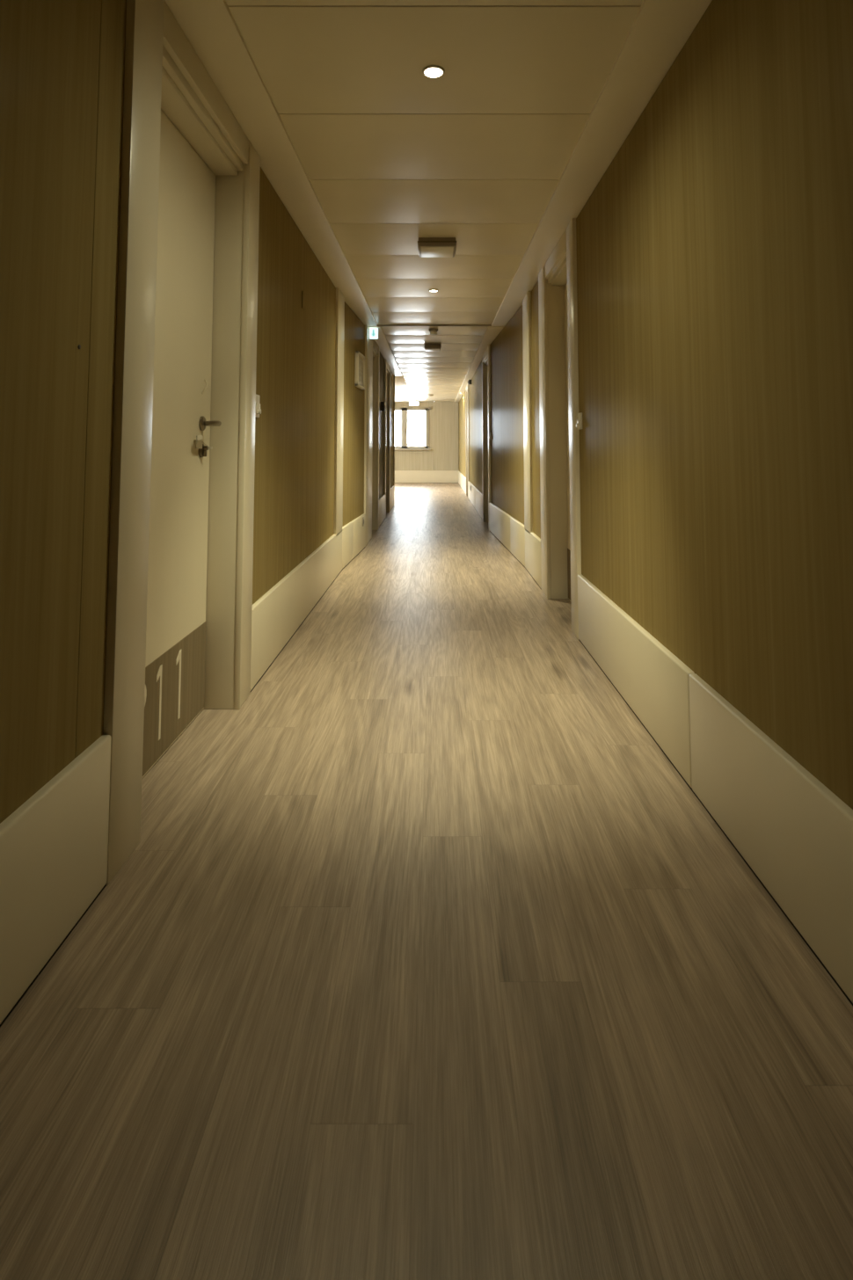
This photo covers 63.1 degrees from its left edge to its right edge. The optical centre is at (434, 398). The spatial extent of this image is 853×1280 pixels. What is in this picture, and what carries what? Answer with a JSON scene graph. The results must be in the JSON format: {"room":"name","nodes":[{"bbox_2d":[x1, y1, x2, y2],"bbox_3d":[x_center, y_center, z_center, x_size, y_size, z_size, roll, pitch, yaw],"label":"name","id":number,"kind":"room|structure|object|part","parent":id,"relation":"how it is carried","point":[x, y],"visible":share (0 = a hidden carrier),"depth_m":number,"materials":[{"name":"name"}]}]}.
{"room":"building corridor","nodes":[
{"label":"building corridor","id":0,"kind":"room"},
{"bbox_2d":[0,0,393,823],"bbox_3d":[-0.885,0.086,4.405,0.430,2.400,14.800,0,-4,0],"label":"wall","id":1,"kind":"structure","parent":0,"point":[62,61],"depth_m":1.45,"materials":[{"name":"paint"}]},
{"bbox_3d":[-0.756,-0.212,0.867,0.012,1.864,1.298,0,-4,0],"label":"wood panel","id":2,"kind":"part","parent":1,"relation":"part of","materials":[{"name":"green laminate"}]},
{"bbox_3d":[-0.756,-0.163,1.578,0.012,1.864,0.123,0,-4,0],"label":"wood panel","id":3,"kind":"part","parent":1,"relation":"part of","materials":[{"name":"green laminate"}]},
{"bbox_2d":[103,0,260,885],"bbox_3d":[-0.813,0.041,2.233,0.174,2.188,1.210,0,-4,0],"label":"door","id":4,"kind":"structure","parent":1,"relation":"in","point":[179,601],"depth_m":2.28,"materials":[{"name":"beige paint"}]},
{"bbox_3d":[-0.860,0.965,2.173,0.003,0.313,0.862,0,-4,0],"label":"kick plate","id":5,"kind":"part","parent":4,"relation":"part of","materials":[{"name":"grey metal"}]},
{"bbox_3d":[-0.816,0.089,2.506,0.072,0.021,0.137,0,-4,0],"label":"lever","id":6,"kind":"part","parent":4,"relation":"part of","materials":[{"name":"metal"}]},
{"bbox_2d":[0,485,394,1026],"bbox_3d":[-0.716,1.118,4.333,0.092,0.330,14.800,0,-4,0],"label":"baseboard","id":7,"kind":"structure","parent":1,"relation":"attached to","point":[54,847],"depth_m":1.39,"materials":[{"name":"beige paint"}]},
{"bbox_2d":[254,394,261,417],"bbox_3d":[-0.738,0.032,2.905,0.024,0.095,0.085,0,-4,0],"label":"light switch","id":8,"kind":"object","parent":1,"relation":"attached to","point":[258,404],"visible":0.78,"depth_m":2.90,"materials":[{"name":"white plastic"}]},
{"bbox_3d":[-0.756,-0.035,3.418,0.012,1.864,1.143,0,-4,0],"label":"wood panel","id":9,"kind":"part","parent":1,"relation":"part of","materials":[{"name":"green laminate"}]},
{"bbox_2d":[164,0,412,402],"bbox_3d":[-2.263,-0.675,8.016,3.435,0.051,21.900,0,-4,0],"label":"trim","id":10,"kind":"structure","parent":1,"relation":"attached to","point":[209,26],"depth_m":2.68,"materials":[{"name":"white paint"}]},
{"bbox_2d":[301,290,305,309],"bbox_3d":[-0.746,-0.558,3.948,0.010,0.100,0.050,0,-4,0],"label":"blank plate","id":11,"kind":"object","parent":1,"relation":"attached to","point":[302,292],"visible":1,"depth_m":3.93,"materials":[{"name":"green laminate"}]},
{"bbox_3d":[-0.756,0.048,4.608,0.012,1.864,1.238,0,-4,0],"label":"wood panel","id":12,"kind":"part","parent":1,"relation":"part of","materials":[{"name":"green laminate"}]},
{"bbox_3d":[-0.726,0.160,6.219,0.012,1.864,1.270,0,-4,3],"label":"wood panel","id":13,"kind":"part","parent":1,"relation":"part of","materials":[{"name":"green laminate"}]},
{"bbox_2d":[354,350,364,389],"bbox_3d":[-0.693,-0.257,6.478,0.032,0.320,0.412,0,-4,3],"label":"framed notice","id":14,"kind":"object","parent":1,"relation":"attached to","point":[360,359],"visible":1,"depth_m":6.43,"materials":[{"name":"white plastic"}]},
{"bbox_3d":[-0.688,0.379,7.146,0.035,2.183,0.610,0,-4,0],"label":"panel","id":15,"kind":"part","parent":1,"relation":"part of","materials":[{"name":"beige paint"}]},
{"bbox_2d":[370,339,379,538],"bbox_3d":[-0.753,0.437,7.939,0.174,2.188,0.980,0,-4,0],"label":"door","id":16,"kind":"structure","parent":1,"relation":"in","point":[375,358],"depth_m":8.26,"materials":[{"name":"beige paint"}]},
{"bbox_3d":[-0.696,0.352,8.982,0.012,1.864,1.088,0,-4,0],"label":"wood panel","id":17,"kind":"part","parent":1,"relation":"part of","materials":[{"name":"brown laminate"}]},
{"bbox_2d":[380,401,385,411],"bbox_3d":[-0.662,0.105,9.004,0.056,0.120,0.120,0,-4,0],"label":"wall box","id":18,"kind":"object","parent":1,"relation":"attached to","point":[382,403],"visible":1,"depth_m":8.95,"materials":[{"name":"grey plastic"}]},
{"bbox_2d":[383,359,390,517],"bbox_3d":[-0.753,0.582,10.019,0.174,2.188,1.010,0,-4,0],"label":"door","id":19,"kind":"structure","parent":1,"relation":"in","point":[387,368],"depth_m":10.34,"materials":[{"name":"beige paint"}]},
{"bbox_3d":[-0.696,0.503,11.162,0.012,1.864,1.258,0,-4,0],"label":"wood panel","id":20,"kind":"part","parent":1,"relation":"part of","materials":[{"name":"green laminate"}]},
{"bbox_2d":[392,375,394,485],"bbox_3d":[-2.386,0.597,11.763,3.428,2.400,0.072,0,-4,0],"label":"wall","id":21,"kind":"structure","parent":0,"point":[394,375],"depth_m":11.71,"materials":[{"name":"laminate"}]},
{"bbox_2d":[0,482,852,1279],"bbox_3d":[-1.450,1.582,7.909,5.500,0.100,22.400,0,-4,0],"label":"floor","id":22,"kind":"structure","parent":0,"point":[418,956],"depth_m":1.21,"materials":[{"name":"brown wood"}]},
{"bbox_2d":[394,401,458,470],"bbox_3d":[-1.500,1.097,18.950,5.200,2.400,0.200,0,-4,0],"label":"wall","id":23,"kind":"structure","parent":0,"point":[443,417],"depth_m":18.84,"materials":[{"name":"laminate"}]},
{"bbox_3d":[-0.860,0.085,19.030,1.400,0.370,0.180,0,-4,0],"label":"wall panel","id":24,"kind":"part","parent":23,"relation":"part of","materials":[{"name":"laminate"}]},
{"bbox_3d":[-0.860,1.830,18.909,1.400,0.930,0.180,0,-4,0],"label":"wall panel","id":25,"kind":"part","parent":23,"relation":"part of","materials":[{"name":"laminate"}]},
{"bbox_2d":[394,407,430,450],"bbox_3d":[-0.855,0.819,18.884,1.510,1.175,0.190,0,-4,0],"label":"window","id":26,"kind":"structure","parent":23,"relation":"in","point":[403,438],"depth_m":18.86,"materials":[{"name":"paint"}]},
{"bbox_3d":[-0.855,1.379,18.800,1.510,0.045,0.100,0,-4,0],"label":"sill","id":27,"kind":"part","parent":26,"relation":"part of","materials":[{"name":"paint"}]},
{"bbox_2d":[394,470,458,482],"bbox_3d":[-1.670,2.120,18.783,4.620,0.326,0.029,0,-4,0],"label":"baseboard","id":28,"kind":"structure","parent":23,"relation":"attached to","point":[400,476],"depth_m":18.77,"materials":[{"name":"beige paint"}]},
{"bbox_3d":[-0.086,1.097,18.960,0.148,2.400,0.180,0,-4,0],"label":"wall panel","id":29,"kind":"part","parent":23,"relation":"part of","materials":[{"name":"laminate"}]},
{"bbox_3d":[0.325,1.030,18.864,0.650,1.880,0.020,0,-4,0],"label":"wall panel","id":30,"kind":"part","parent":23,"relation":"part of","materials":[{"name":"laminate"}]},
{"bbox_3d":[0.550,1.097,18.960,1.100,2.400,0.180,0,-4,0],"label":"wall panel","id":31,"kind":"part","parent":23,"relation":"part of","materials":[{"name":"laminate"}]},
{"bbox_2d":[225,0,643,401],"bbox_3d":[-1.500,-0.760,8.072,5.400,0.214,22.400,0,-4,0],"label":"ceiling","id":32,"kind":"structure","parent":0,"point":[392,155],"depth_m":2.66,"materials":[{"name":"paint"}]},
{"bbox_2d":[369,327,378,339],"bbox_3d":[-0.615,-0.656,7.036,0.085,0.105,0.052,0,-4,0],"label":"exit sign","id":33,"kind":"object","parent":32,"relation":"hanging from","point":[373,331],"visible":1,"depth_m":7.01,"materials":[{"name":"white plastic"}]},
{"bbox_2d":[408,396,418,405],"bbox_3d":[-0.500,0.071,17.051,0.240,0.212,0.050,0,-4,0],"label":"exit sign","id":34,"kind":"object","parent":32,"relation":"hanging from","point":[413,403],"visible":0.98,"depth_m":17.03,"materials":[{"name":"white"}]},
{"bbox_2d":[423,343,441,351],"bbox_3d":[-0.020,-0.610,8.393,0.207,0.058,0.272,0,-4,0],"label":"ceiling box","id":35,"kind":"object","parent":32,"relation":"attached to","point":[428,347],"visible":1,"depth_m":8.27,"materials":[{"name":"grey plastic"}]},
{"bbox_2d":[428,328,437,334],"bbox_3d":[-0.010,-0.691,7.215,0.100,0.057,0.100,0,-4,0],"label":"smoke detector","id":36,"kind":"object","parent":32,"relation":"attached to","point":[432,331],"visible":1,"depth_m":7.19,"materials":[{"name":"grey plastic"}]},
{"bbox_2d":[421,65,444,78],"bbox_3d":[-0.003,-1.066,2.259,0.072,0.015,0.072,0,-4,0],"label":"recessed light","id":37,"kind":"object","parent":32,"relation":"in","point":[431,71],"visible":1,"depth_m":2.25,"materials":[{"name":"white plastic"}]},
{"bbox_2d":[429,289,437,291],"bbox_3d":[-0.007,-0.845,5.432,0.072,0.015,0.072,0,-4,0],"label":"recessed light","id":38,"kind":"object","parent":32,"relation":"in","point":[430,290],"visible":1,"depth_m":5.42,"materials":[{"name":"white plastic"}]},
{"bbox_2d":[417,237,456,257],"bbox_3d":[0.016,-0.908,4.188,0.230,0.058,0.262,0,-4,0],"label":"ceiling box","id":39,"kind":"object","parent":32,"relation":"attached to","point":[427,247],"visible":1,"depth_m":4.08,"materials":[{"name":"grey plastic"}]},
{"bbox_2d":[458,0,852,809],"bbox_3d":[0.880,0.332,7.946,0.440,2.400,21.900,0,-4,0],"label":"wall","id":40,"kind":"structure","parent":0,"point":[715,245],"depth_m":1.78,"materials":[{"name":"paint"}]},
{"bbox_3d":[0.666,0.977,17.976,0.012,1.864,1.798,0,-4,0],"label":"wood panel","id":41,"kind":"part","parent":40,"relation":"part of","materials":[{"name":"green laminate"}]},
{"bbox_3d":[0.666,0.859,16.280,0.012,1.864,1.598,0,-4,0],"label":"wood panel","id":42,"kind":"part","parent":40,"relation":"part of","materials":[{"name":"green laminate"}]},
{"bbox_3d":[0.666,0.758,14.833,0.012,1.864,1.298,0,-4,0],"label":"wood panel","id":43,"kind":"part","parent":40,"relation":"part of","materials":[{"name":"green laminate"}]},
{"bbox_2d":[465,383,469,498],"bbox_3d":[0.723,0.836,13.675,0.174,2.188,1.000,0,-4,0],"label":"door","id":44,"kind":"structure","parent":40,"relation":"in","point":[467,386],"depth_m":13.95,"materials":[{"name":"beige paint"}]},
{"bbox_3d":[0.666,0.602,12.588,0.012,1.864,1.198,0,-4,0],"label":"wood panel","id":45,"kind":"part","parent":40,"relation":"part of","materials":[{"name":"green laminate"}]},
{"bbox_3d":[0.666,0.505,11.192,0.012,1.864,1.598,0,-4,0],"label":"wood panel","id":46,"kind":"part","parent":40,"relation":"part of","materials":[{"name":"green laminate"}]},
{"bbox_3d":[0.666,0.412,9.845,0.012,1.864,1.098,0,-4,0],"label":"wood panel","id":47,"kind":"part","parent":40,"relation":"part of","materials":[{"name":"green laminate"}]},
{"bbox_2d":[481,344,490,530],"bbox_3d":[0.723,0.491,8.717,0.174,2.188,1.140,0,-4,0],"label":"door","id":48,"kind":"structure","parent":40,"relation":"in","point":[485,358],"depth_m":9.09,"materials":[{"name":"beige paint"}]},
{"bbox_3d":[0.684,0.261,7.680,0.012,1.864,0.959,0,-4,-2],"label":"wood panel","id":49,"kind":"part","parent":40,"relation":"part of","materials":[{"name":"green laminate"}]},
{"bbox_3d":[0.729,0.176,6.453,0.012,1.864,1.500,0,-4,-2],"label":"wood panel","id":50,"kind":"part","parent":40,"relation":"part of","materials":[{"name":"green laminate"}]},
{"bbox_3d":[0.756,0.081,5.087,0.012,1.864,0.518,0,-4,0],"label":"wood panel","id":51,"kind":"part","parent":40,"relation":"part of","materials":[{"name":"green laminate"}]},
{"bbox_2d":[538,218,581,639],"bbox_3d":[0.813,0.178,4.210,0.174,2.188,1.215,0,-4,0],"label":"door","id":52,"kind":"structure","parent":40,"relation":"in","point":[557,306],"depth_m":4.50,"materials":[{"name":"beige paint"}]},
{"bbox_3d":[0.860,1.098,4.099,0.003,0.313,0.762,0,-4,0],"label":"kick plate","id":53,"kind":"part","parent":52,"relation":"part of","materials":[{"name":"metal"}]},
{"bbox_2d":[575,412,581,429],"bbox_3d":[0.738,0.117,3.555,0.024,0.085,0.070,0,-4,0],"label":"light switch","id":54,"kind":"object","parent":40,"relation":"attached to","point":[578,425],"visible":1,"depth_m":3.53,"materials":[{"name":"white plastic"}]},
{"bbox_2d":[454,0,712,402],"bbox_3d":[0.723,-0.675,8.016,0.355,0.051,21.900,0,-4,0],"label":"trim","id":55,"kind":"structure","parent":40,"relation":"attached to","point":[659,30],"depth_m":2.59,"materials":[{"name":"white paint"}]},
{"bbox_3d":[0.756,-0.056,3.114,0.012,1.864,1.003,0,-4,0],"label":"wood panel","id":56,"kind":"part","parent":40,"relation":"part of","materials":[{"name":"green laminate"}]},
{"bbox_2d":[458,470,852,1005],"bbox_3d":[0.697,1.364,7.874,0.112,0.330,21.900,0,-4,0],"label":"baseboard","id":57,"kind":"structure","parent":40,"relation":"attached to","point":[795,835],"depth_m":1.66,"materials":[{"name":"beige paint"}]},
{"bbox_3d":[0.756,-0.150,1.765,0.012,1.864,1.698,0,-4,0],"label":"wood panel","id":58,"kind":"part","parent":40,"relation":"part of","materials":[{"name":"green laminate"}]}
]}

